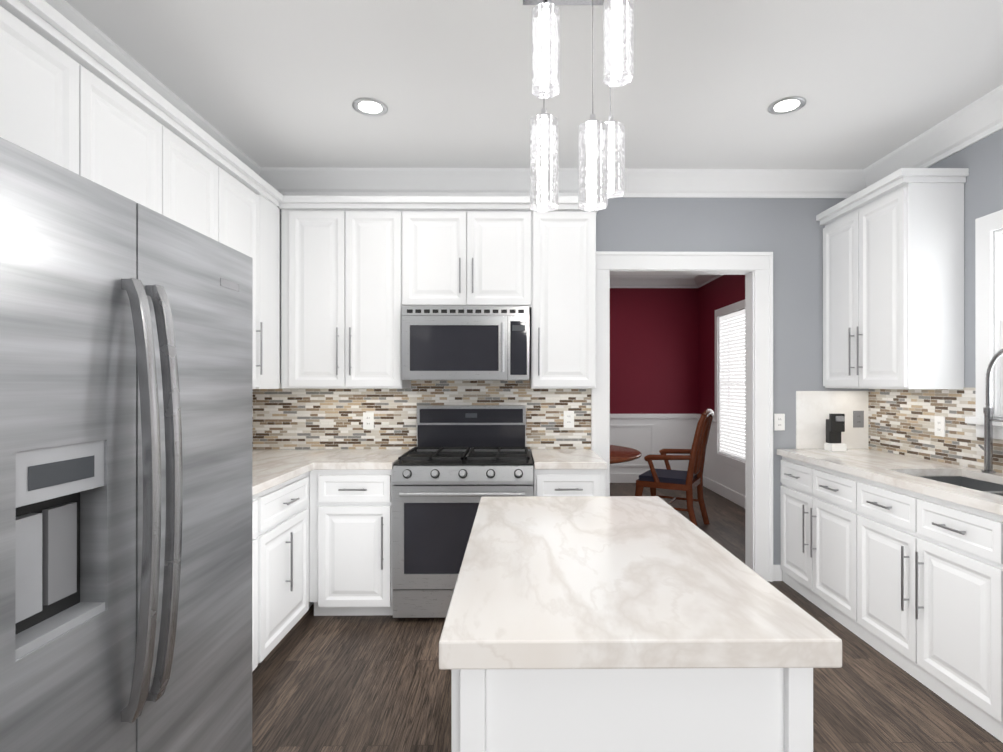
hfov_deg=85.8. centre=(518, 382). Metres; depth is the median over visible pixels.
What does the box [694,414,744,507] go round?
trim
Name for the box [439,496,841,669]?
island countertop
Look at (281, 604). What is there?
base cabinet
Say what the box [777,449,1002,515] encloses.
countertop
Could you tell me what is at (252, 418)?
backsplash
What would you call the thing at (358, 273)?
upper cabinet
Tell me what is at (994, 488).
sink basin
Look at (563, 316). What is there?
upper cabinet
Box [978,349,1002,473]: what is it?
faucet
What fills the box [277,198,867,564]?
wall
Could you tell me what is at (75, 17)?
crown molding
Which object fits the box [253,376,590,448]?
backsplash
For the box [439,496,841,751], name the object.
kitchen island
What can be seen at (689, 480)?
dining chair
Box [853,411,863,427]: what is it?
electrical outlet
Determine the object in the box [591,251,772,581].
door frame
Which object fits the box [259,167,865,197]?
crown molding
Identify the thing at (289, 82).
ceiling
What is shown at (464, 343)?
microwave
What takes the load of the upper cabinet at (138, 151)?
attached to the wall
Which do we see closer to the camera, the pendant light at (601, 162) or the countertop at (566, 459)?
the pendant light at (601, 162)
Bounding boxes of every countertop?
[252,449,410,495]
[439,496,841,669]
[531,449,606,468]
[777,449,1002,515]
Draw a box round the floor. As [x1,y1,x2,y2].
[252,483,1002,751]
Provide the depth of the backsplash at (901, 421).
3.20 m
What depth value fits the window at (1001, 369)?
2.76 m
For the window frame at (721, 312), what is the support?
attached to the wall at (720, 292)
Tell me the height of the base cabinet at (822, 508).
0.874 m
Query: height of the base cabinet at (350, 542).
0.874 m
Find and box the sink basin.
[918,476,1002,495]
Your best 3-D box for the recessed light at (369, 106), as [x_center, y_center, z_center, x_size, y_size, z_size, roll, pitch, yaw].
[-0.777,-1.441,2.823,0.180,0.008,0.180,0,0,-1]
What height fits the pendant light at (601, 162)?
0.829 m
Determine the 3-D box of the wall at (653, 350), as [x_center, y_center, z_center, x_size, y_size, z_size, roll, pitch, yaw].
[0.306,-0.033,7.506,4.590,2.815,0.120,0,0,-1]
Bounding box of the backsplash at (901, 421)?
[868,387,1002,472]
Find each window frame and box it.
[715,299,744,470]
[965,209,1002,439]
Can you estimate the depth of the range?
3.07 m
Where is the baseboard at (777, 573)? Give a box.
[773,565,781,580]
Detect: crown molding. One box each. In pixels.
[44,0,260,174]
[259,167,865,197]
[610,277,692,287]
[693,275,722,287]
[863,84,1002,186]
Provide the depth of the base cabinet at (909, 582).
2.35 m
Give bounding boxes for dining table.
[610,445,641,463]
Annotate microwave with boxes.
[401,307,528,379]
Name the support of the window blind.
attached to the window at (724, 396)
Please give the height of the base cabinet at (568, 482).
0.874 m
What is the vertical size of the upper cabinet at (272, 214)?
1.161 m
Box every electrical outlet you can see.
[363,412,373,428]
[564,411,573,427]
[774,414,784,429]
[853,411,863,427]
[935,416,944,436]
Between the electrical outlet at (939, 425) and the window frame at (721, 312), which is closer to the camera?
the electrical outlet at (939, 425)
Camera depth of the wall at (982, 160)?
2.90 m
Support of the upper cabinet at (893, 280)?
attached to the wall at (982, 160)
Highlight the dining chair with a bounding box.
[635,409,713,526]
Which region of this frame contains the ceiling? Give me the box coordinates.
[65,0,1002,277]
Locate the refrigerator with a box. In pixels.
[0,137,252,751]
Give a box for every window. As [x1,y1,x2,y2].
[721,315,744,459]
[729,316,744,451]
[1000,320,1002,415]
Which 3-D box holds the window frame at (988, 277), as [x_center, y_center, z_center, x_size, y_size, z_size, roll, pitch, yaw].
[2.472,-0.293,2.371,0.170,1.155,1.030,0,0,-1]
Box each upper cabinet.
[0,0,87,178]
[88,52,223,243]
[224,156,263,388]
[264,188,282,388]
[279,199,410,388]
[403,203,534,310]
[529,203,597,388]
[816,168,968,388]
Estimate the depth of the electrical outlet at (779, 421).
3.73 m
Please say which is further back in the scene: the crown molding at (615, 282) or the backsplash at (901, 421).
the crown molding at (615, 282)
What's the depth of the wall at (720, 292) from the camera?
7.00 m
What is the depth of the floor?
2.38 m
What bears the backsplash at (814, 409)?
attached to the wall at (788, 232)
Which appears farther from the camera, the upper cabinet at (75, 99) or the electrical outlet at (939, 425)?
the electrical outlet at (939, 425)
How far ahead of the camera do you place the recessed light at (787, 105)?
2.80 m
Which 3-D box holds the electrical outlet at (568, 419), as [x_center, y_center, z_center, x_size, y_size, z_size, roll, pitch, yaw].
[0.345,0.251,3.724,0.072,0.116,0.008,0,0,-1]
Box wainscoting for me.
[610,414,693,482]
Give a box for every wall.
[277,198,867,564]
[610,288,697,413]
[698,275,744,460]
[878,129,1002,472]
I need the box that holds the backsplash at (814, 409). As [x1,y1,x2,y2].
[796,391,868,448]
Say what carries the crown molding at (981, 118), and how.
attached to the wall at (982, 160)
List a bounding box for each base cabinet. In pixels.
[252,471,313,671]
[309,469,392,615]
[533,465,604,495]
[780,456,976,637]
[860,516,1002,742]
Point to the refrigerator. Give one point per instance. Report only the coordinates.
(126, 332)
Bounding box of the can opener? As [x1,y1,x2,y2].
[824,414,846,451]
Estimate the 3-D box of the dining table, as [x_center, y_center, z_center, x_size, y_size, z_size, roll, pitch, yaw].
[0.405,0.996,4.796,1.340,0.793,1.340,0,0,-1]
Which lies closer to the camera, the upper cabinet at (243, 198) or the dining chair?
the upper cabinet at (243, 198)
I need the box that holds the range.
[392,406,532,617]
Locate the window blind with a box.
[719,309,744,458]
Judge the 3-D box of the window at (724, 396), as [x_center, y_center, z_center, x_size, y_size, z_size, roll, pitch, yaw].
[2.547,0.023,6.216,0.070,1.676,0.976,0,0,-1]
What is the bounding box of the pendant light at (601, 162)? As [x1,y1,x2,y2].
[523,0,633,211]
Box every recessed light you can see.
[352,98,387,115]
[768,96,805,114]
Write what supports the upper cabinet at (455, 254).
attached to the wall at (788, 232)
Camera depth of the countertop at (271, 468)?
3.13 m
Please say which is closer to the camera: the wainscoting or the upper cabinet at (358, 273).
the upper cabinet at (358, 273)
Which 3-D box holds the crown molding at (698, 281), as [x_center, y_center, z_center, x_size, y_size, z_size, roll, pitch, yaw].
[2.463,-1.377,5.617,0.110,0.130,3.480,0,0,-1]

